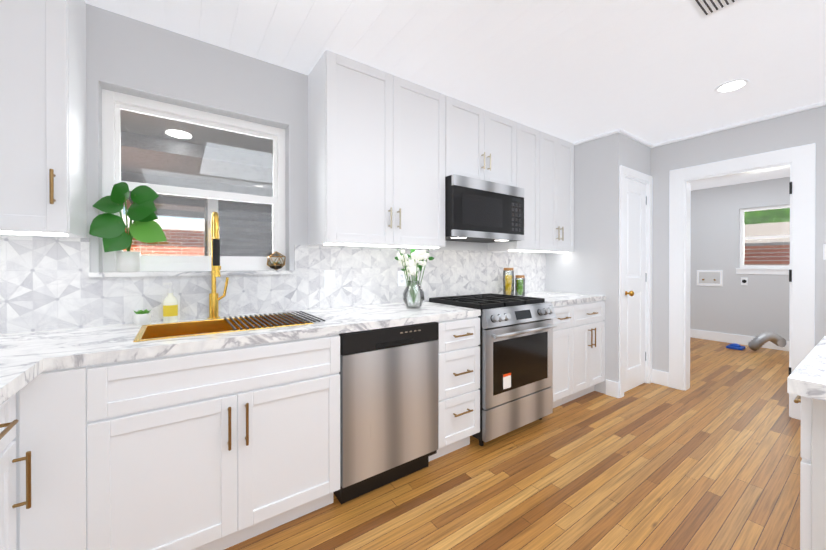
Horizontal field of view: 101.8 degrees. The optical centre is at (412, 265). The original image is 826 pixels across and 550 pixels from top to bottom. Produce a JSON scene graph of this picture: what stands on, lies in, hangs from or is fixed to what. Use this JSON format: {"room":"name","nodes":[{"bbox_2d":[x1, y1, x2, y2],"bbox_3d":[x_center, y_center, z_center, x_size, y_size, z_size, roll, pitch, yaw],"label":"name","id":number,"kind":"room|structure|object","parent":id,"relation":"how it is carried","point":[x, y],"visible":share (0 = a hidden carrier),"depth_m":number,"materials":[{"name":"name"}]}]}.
{"room":"kitchen","nodes":[
{"label":"kitchen","id":0,"kind":"room"},
{"bbox_2d":[3,3,533,300],"bbox_3d":[-0.362,-0.010,2.474,4.460,2.420,0.160,0,0,-35],"label":"wall","id":1,"kind":"structure","parent":0,"point":[130,56],"depth_m":1.80,"materials":[{"name":"grey paint"}]},
{"bbox_2d":[0,0,86,237],"bbox_3d":[-1.673,-0.665,1.226,0.638,1.096,0.366,0,0,-35],"label":"upper cabinet","id":2,"kind":"object","parent":1,"relation":"attached to","point":[43,171],"visible":1,"depth_m":1.26,"materials":[{"name":"white wood"}]},
{"bbox_2d":[89,270,295,276],"bbox_3d":[-1.142,0.043,1.859,0.935,0.022,0.120,0,0,-35],"label":"window sill","id":3,"kind":"structure","parent":1,"relation":"attached to","point":[157,273],"depth_m":1.76,"materials":[{"name":"wood"}]},
{"bbox_2d":[89,182,166,271],"bbox_3d":[-1.357,-0.184,1.633,0.307,0.432,0.226,0,0,-35],"label":"potted plant","id":4,"kind":"object","parent":3,"relation":"on","point":[108,227],"visible":1,"depth_m":1.62,"materials":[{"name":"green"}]},
{"bbox_2d":[267,251,285,269],"bbox_3d":[-0.845,-0.028,2.076,0.111,0.117,0.086,0,0,-35],"label":"terrarium","id":5,"kind":"object","parent":3,"relation":"on","point":[276,265],"visible":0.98,"depth_m":2.06,"materials":[{"name":"gold metal"}]},
{"bbox_2d":[102,89,284,271],"bbox_3d":[-1.194,-0.420,1.931,0.873,0.904,0.058,0,0,-35],"label":"kitchen window","id":6,"kind":"structure","parent":1,"relation":"in","point":[114,104],"depth_m":1.88,"materials":[{"name":"white plastic"}]},
{"bbox_2d":[0,235,545,333],"bbox_3d":[-0.303,0.078,2.409,4.236,0.414,0.010,0,0,-35],"label":"backsplash","id":7,"kind":"structure","parent":1,"relation":"attached to","point":[47,283],"depth_m":1.89,"materials":[{"name":"tile"}]},
{"bbox_2d":[324,270,334,287],"bbox_3d":[-0.550,0.091,2.221,0.072,0.116,0.011,0,0,-35],"label":"light switch","id":8,"kind":"object","parent":7,"relation":"attached to","point":[329,278],"visible":1,"depth_m":2.22,"materials":[{"name":"white plastic"}]},
{"bbox_2d":[398,271,405,285],"bbox_3d":[-0.085,0.100,2.550,0.072,0.116,0.009,0,0,-35],"label":"electrical outlet","id":9,"kind":"object","parent":7,"relation":"attached to","point":[401,279],"visible":1,"depth_m":2.55,"materials":[{"name":"white plastic"}]},
{"bbox_2d":[308,50,444,248],"bbox_3d":[-0.210,-0.669,2.255,0.879,1.096,0.366,0,0,-35],"label":"upper cabinet","id":10,"kind":"object","parent":1,"relation":"attached to","point":[376,157],"visible":1,"depth_m":2.08,"materials":[{"name":"white wood"}]},
{"bbox_2d":[445,95,516,186],"bbox_3d":[0.473,-0.928,2.735,0.788,0.583,0.366,0,0,-35],"label":"upper cabinet","id":11,"kind":"object","parent":1,"relation":"attached to","point":[480,143],"visible":0.71,"depth_m":2.58,"materials":[{"name":"white wood"}]},
{"bbox_2d":[445,174,523,242],"bbox_3d":[0.486,-0.419,2.719,0.782,0.430,0.407,0,0,-35],"label":"over-the-range microwave","id":12,"kind":"object","parent":11,"relation":"attached to","point":[480,211],"visible":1,"depth_m":2.51,"materials":[{"name":"silver metal"}]},
{"bbox_2d":[488,122,539,251],"bbox_3d":[0.919,-0.673,3.072,0.323,1.096,0.328,0,0,-35],"label":"upper cabinet","id":13,"kind":"object","parent":1,"relation":"attached to","point":[528,159],"visible":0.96,"depth_m":2.96,"materials":[{"name":"white wood"}]},
{"bbox_2d":[517,131,573,252],"bbox_3d":[1.297,-0.674,3.315,0.572,1.096,0.366,0,0,-35],"label":"upper cabinet","id":14,"kind":"object","parent":1,"relation":"attached to","point":[556,212],"visible":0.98,"depth_m":3.18,"materials":[{"name":"white wood"}]},
{"bbox_2d":[85,0,825,190],"bbox_3d":[2.377,-1.248,1.792,8.160,0.060,4.740,0,0,-35],"label":"ceiling","id":15,"kind":"structure","parent":0,"point":[652,72],"depth_m":1.89,"materials":[{"name":"white paint"}]},
{"bbox_2d":[688,0,742,18],"bbox_3d":[1.336,-1.208,1.464,0.340,0.014,0.200,0,0,-35],"label":"ceiling vent","id":16,"kind":"object","parent":15,"relation":"in","point":[705,8],"visible":1,"depth_m":1.56,"materials":[{"name":"white metal"}]},
{"bbox_2d":[715,79,748,92],"bbox_3d":[2.159,-1.214,2.275,0.170,0.010,0.170,0,0,-35],"label":"recessed light","id":17,"kind":"object","parent":15,"relation":"in","point":[732,85],"visible":0.94,"depth_m":2.26,"materials":[{"name":"white plastic"}]},
{"bbox_2d":[224,337,801,549],"bbox_3d":[2.377,1.252,1.802,8.160,0.100,4.740,0,0,-35],"label":"floor","id":18,"kind":"structure","parent":0,"point":[710,458],"depth_m":1.85,"materials":[{"name":"brown wood"}]},
{"bbox_2d":[0,393,30,549],"bbox_3d":[-1.303,0.770,0.694,0.618,0.874,0.400,0,0,-35],"label":"base cabinet","id":19,"kind":"object","parent":18,"relation":"on","point":[8,459],"visible":0.9,"depth_m":0.97,"materials":[{"name":"white wood"}]},
{"bbox_2d":[0,351,59,404],"bbox_3d":[-1.278,0.312,0.688,0.660,0.040,0.390,0,0,-35],"label":"countertop","id":20,"kind":"structure","parent":19,"relation":"on","point":[26,358],"depth_m":0.97,"materials":[{"name":"stone"}]},
{"bbox_2d":[12,366,86,549],"bbox_3d":[-1.558,0.768,1.152,0.733,0.874,0.628,0,0,-35],"label":"base cabinet","id":21,"kind":"object","parent":18,"relation":"on","point":[51,417],"visible":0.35,"depth_m":1.06,"materials":[{"name":"white wood"}]},
{"bbox_2d":[87,334,339,549],"bbox_3d":[-0.882,0.766,1.604,0.893,0.874,0.666,0,0,-35],"label":"base cabinet","id":22,"kind":"object","parent":18,"relation":"on","point":[221,449],"visible":1,"depth_m":1.31,"materials":[{"name":"white wood"}]},
{"bbox_2d":[0,301,480,368],"bbox_3d":[-0.800,0.308,1.679,2.581,0.040,0.633,0,0,-35],"label":"countertop","id":23,"kind":"structure","parent":22,"relation":"on","point":[78,347],"depth_m":1.40,"materials":[{"name":"stone"}]},
{"bbox_2d":[133,309,151,325],"bbox_3d":[-1.312,0.251,1.626,0.076,0.072,0.083,0,0,-35],"label":"succulent pot","id":24,"kind":"object","parent":23,"relation":"on","point":[141,317],"visible":0.96,"depth_m":1.60,"materials":[{"name":"white ceramic"}]},
{"bbox_2d":[163,282,177,322],"bbox_3d":[-1.226,0.187,1.696,0.061,0.200,0.061,0,0,-35],"label":"soap bottle","id":25,"kind":"object","parent":23,"relation":"on","point":[170,308],"visible":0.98,"depth_m":1.68,"materials":[{"name":"white plastic"}]},
{"bbox_2d":[207,212,228,318],"bbox_3d":[-1.022,0.003,1.771,0.102,0.568,0.201,0,0,-35],"label":"faucet","id":26,"kind":"object","parent":23,"relation":"on","point":[215,273],"visible":1,"depth_m":1.80,"materials":[{"name":"gold metal"}]},
{"bbox_2d":[133,313,312,341],"bbox_3d":[-0.890,0.388,1.628,0.688,0.208,0.408,0,0,-35],"label":"sink","id":27,"kind":"object","parent":23,"relation":"in","point":[173,330],"visible":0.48,"depth_m":1.68,"materials":[{"name":"gold metal"}]},
{"bbox_2d":[224,311,324,329],"bbox_3d":[-0.726,0.278,1.742,0.408,0.008,0.410,0,0,-35],"label":"drying rack","id":28,"kind":"object","parent":27,"relation":"on","point":[245,325],"visible":0.98,"depth_m":1.71,"materials":[{"name":"grey"}]},
{"bbox_2d":[395,248,433,307],"bbox_3d":[-0.011,0.083,2.268,0.290,0.405,0.241,0,0,-35],"label":"flower vase","id":29,"kind":"object","parent":23,"relation":"on","point":[417,264],"visible":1,"depth_m":2.23,"materials":[{"name":"clear glass"}]},
{"bbox_2d":[333,322,438,503],"bbox_3d":[-0.275,0.767,2.046,0.596,0.868,0.632,0,0,-35],"label":"dishwasher","id":30,"kind":"object","parent":18,"relation":"on","point":[388,405],"visible":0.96,"depth_m":1.76,"materials":[{"name":"silver metal"}]},
{"bbox_2d":[429,316,479,460],"bbox_3d":[0.123,0.763,2.312,0.352,0.874,0.666,0,0,-35],"label":"base cabinet","id":31,"kind":"object","parent":18,"relation":"on","point":[458,384],"visible":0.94,"depth_m":2.07,"materials":[{"name":"white wood"}]},
{"bbox_2d":[426,293,556,445],"bbox_3d":[0.596,0.728,2.609,0.752,0.942,0.717,0,0,-35],"label":"range","id":32,"kind":"object","parent":18,"relation":"on","point":[516,361],"visible":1,"depth_m":2.33,"materials":[{"name":"silver metal"}]},
{"bbox_2d":[551,304,572,407],"bbox_3d":[1.032,0.761,2.951,0.335,0.874,0.666,0,0,-35],"label":"base cabinet","id":33,"kind":"object","parent":18,"relation":"on","point":[562,386],"visible":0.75,"depth_m":2.73,"materials":[{"name":"white wood"}]},
{"bbox_2d":[514,291,605,306],"bbox_3d":[1.243,0.302,3.117,0.891,0.040,0.633,0,0,-35],"label":"countertop","id":34,"kind":"structure","parent":33,"relation":"on","point":[556,298],"depth_m":3.02,"materials":[{"name":"stone"}]},
{"bbox_2d":[503,268,513,294],"bbox_3d":[0.879,0.152,3.092,0.100,0.258,0.100,0,0,-35],"label":"jar","id":35,"kind":"object","parent":34,"relation":"on","point":[508,284],"visible":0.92,"depth_m":3.06,"materials":[{"name":"clear glass"}]},
{"bbox_2d":[515,275,524,295],"bbox_3d":[0.997,0.187,3.125,0.092,0.188,0.092,0,0,-35],"label":"jar","id":36,"kind":"object","parent":34,"relation":"on","point":[520,287],"visible":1,"depth_m":3.10,"materials":[{"name":"clear glass"}]},
{"bbox_2d":[562,300,604,403],"bbox_3d":[1.393,0.760,3.205,0.546,0.874,0.666,0,0,-35],"label":"base cabinet","id":37,"kind":"object","parent":18,"relation":"on","point":[588,326],"visible":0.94,"depth_m":2.95,"materials":[{"name":"white wood"}]},
{"bbox_2d":[726,343,744,349],"bbox_3d":[4.618,1.155,4.803,0.200,0.070,0.170,0,0,-35],"label":"cloth","id":38,"kind":"object","parent":18,"relation":"on","point":[735,346],"visible":1,"depth_m":4.76,"materials":[{"name":"blue fabric"}]},
{"bbox_2d":[748,332,785,350],"bbox_3d":[4.870,1.046,4.623,0.428,0.265,0.141,0,0,4],"label":"duct","id":39,"kind":"object","parent":18,"relation":"on","point":[758,341],"visible":1,"depth_m":4.58,"materials":[{"name":"metal"}]},
{"bbox_2d":[794,395,825,549],"bbox_3d":[1.576,0.770,0.708,0.678,0.874,0.935,0,0,-35],"label":"base cabinet","id":40,"kind":"object","parent":18,"relation":"on","point":[813,482],"visible":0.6,"depth_m":0.87,"materials":[{"name":"white wood"}]},
{"bbox_2d":[787,335,825,400],"bbox_3d":[2.050,0.310,1.024,1.945,0.040,0.990,0,0,-35],"label":"countertop","id":41,"kind":"structure","parent":40,"relation":"on","point":[806,377],"depth_m":0.88,"materials":[{"name":"stone"}]},
{"bbox_2d":[546,132,622,393],"bbox_3d":[1.672,-0.014,3.355,0.080,2.420,0.740,0,0,-35],"label":"wall","id":42,"kind":"structure","parent":0,"point":[589,265],"depth_m":3.18,"materials":[{"name":"grey paint"}]},
{"bbox_2d":[574,101,825,147],"bbox_3d":[3.039,-1.204,1.931,0.738,0.027,3.965,0,0,-35],"label":"crown molding","id":43,"kind":"structure","parent":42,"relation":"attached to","point":[637,139],"depth_m":3.02,"materials":[{"name":"white wood"}]},
{"bbox_2d":[622,135,650,175],"bbox_3d":[2.146,-0.013,3.298,0.630,2.420,0.100,0,0,-35],"label":"wall","id":44,"kind":"structure","parent":0,"point":[636,155],"depth_m":3.24,"materials":[{"name":"grey paint"}]},
{"bbox_2d":[624,178,646,391],"bbox_3d":[2.161,0.185,3.237,0.542,2.008,0.112,0,0,-35],"label":"pantry door","id":45,"kind":"structure","parent":44,"relation":"in","point":[635,289],"depth_m":3.27,"materials":[{"name":"white wood"}]},
{"bbox_2d":[619,165,652,397],"bbox_3d":[2.125,0.147,3.272,0.694,2.100,0.118,0,0,-35],"label":"door frame","id":46,"kind":"structure","parent":44,"relation":"attached to","point":[632,174],"depth_m":3.24,"materials":[{"name":"white wood"}]},
{"bbox_2d":[651,106,825,371],"bbox_3d":[3.264,-0.010,2.360,0.120,2.420,4.400,0,0,-35],"label":"wall","id":47,"kind":"structure","parent":0,"point":[805,127],"depth_m":2.97,"materials":[{"name":"grey paint"}]},
{"bbox_2d":[652,369,668,383],"bbox_3d":[2.347,1.125,3.785,0.014,0.140,0.982,0,0,-35],"label":"baseboard","id":48,"kind":"structure","parent":47,"relation":"attached to","point":[659,377],"depth_m":3.36,"materials":[{"name":"white wood"}]},
{"bbox_2d":[669,143,815,419],"bbox_3d":[2.840,0.135,2.961,0.160,2.125,0.920,0,0,-35],"label":"door frame","id":49,"kind":"structure","parent":47,"relation":"attached to","point":[799,162],"depth_m":2.73,"materials":[{"name":"white wood"}]},
{"bbox_2d":[823,244,825,259],"bbox_3d":[3.094,-0.100,2.485,0.011,0.116,0.072,0,0,-35],"label":"light switch","id":50,"kind":"object","parent":47,"relation":"attached to","point":[824,251],"visible":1,"depth_m":2.51,"materials":[{"name":"white plastic"}]},
{"bbox_2d":[690,177,789,340],"bbox_3d":[5.147,-0.020,4.846,0.120,2.420,2.740,0,0,-35],"label":"wall","id":51,"kind":"structure","parent":0,"point":[757,305],"depth_m":5.13,"materials":[{"name":"grey paint"}]},
{"bbox_2d":[697,270,722,286],"bbox_3d":[4.703,0.203,5.329,0.048,0.250,0.320,0,0,-35],"label":"washer outlet box","id":52,"kind":"object","parent":51,"relation":"attached to","point":[709,277],"visible":1,"depth_m":5.33,"materials":[{"name":"white plastic"}]},
{"bbox_2d":[690,329,788,350],"bbox_3d":[5.092,1.120,4.812,0.014,0.140,2.460,0,0,-35],"label":"baseboard","id":53,"kind":"structure","parent":51,"relation":"attached to","point":[701,334],"depth_m":5.14,"materials":[{"name":"white wood"}]},
{"bbox_2d":[741,277,747,284],"bbox_3d":[4.949,0.240,5.014,0.008,0.116,0.072,0,0,-35],"label":"outlet","id":54,"kind":"object","parent":51,"relation":"attached to","point":[744,280],"visible":1,"depth_m":5.01,"materials":[{"name":"white plastic"}]},
{"bbox_2d":[736,268,789,274],"bbox_3d":[5.097,0.086,4.787,0.030,0.090,0.720,0,0,-35],"label":"window sill","id":55,"kind":"structure","parent":51,"relation":"attached to","point":[778,271],"depth_m":4.84,"materials":[{"name":"white wood"}]},
{"bbox_2d":[740,204,789,267],"bbox_3d":[5.167,-0.405,4.834,0.060,0.888,0.658,0,0,-35],"label":"laundry window","id":56,"kind":"structure","parent":51,"relation":"in","point":[743,238],"depth_m":4.92,"materials":[{"name":"white plastic"}]},
{"label":"outside","id":57,"kind":"structure","parent":0,"visible":0},
{"bbox_3d":[-1.095,1.495,6.147,30.000,0.020,25.000,0,0,-35],"label":"ground","id":58,"kind":"structure","parent":57,"visible":0},
{"bbox_2d":[123,215,203,255],"bbox_3d":[-6.607,0.205,7.460,7.100,2.550,1.100,0,0,-35],"label":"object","id":59,"kind":"object","parent":58,"relation":"on","point":[182,223],"depth_m":7.81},
{"bbox_2d":[121,110,272,255],"bbox_3d":[-1.753,0.128,5.495,4.820,2.720,6.300,0,0,-35],"label":"canopy","id":60,"kind":"object","parent":58,"relation":"on","point":[225,145],"depth_m":3.50,"materials":[{"name":"grey"}]},
{"bbox_2d":[204,200,271,256],"bbox_3d":[-2.559,0.184,6.484,2.500,2.600,0.154,0,0,-35],"label":"fence","id":61,"kind":"object","parent":58,"relation":"on","point":[258,237],"depth_m":6.11,"materials":[{"name":"grey wood"}]},
{"bbox_2d":[744,208,789,224],"bbox_3d":[8.200,-1.671,7.782,0.100,6.300,11.000,0,0,-35],"label":"foliage","id":62,"kind":"object","parent":58,"relation":"on","point":[771,213],"depth_m":7.74,"materials":[{"name":"green plant"}]},
{"bbox_2d":[744,222,789,264],"bbox_3d":[7.358,0.310,6.586,1.662,2.346,8.600,0,0,-35],"label":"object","id":63,"kind":"structure","parent":58,"relation":"on","point":[762,231],"depth_m":6.46,"materials":[{"name":"red"}]}
]}

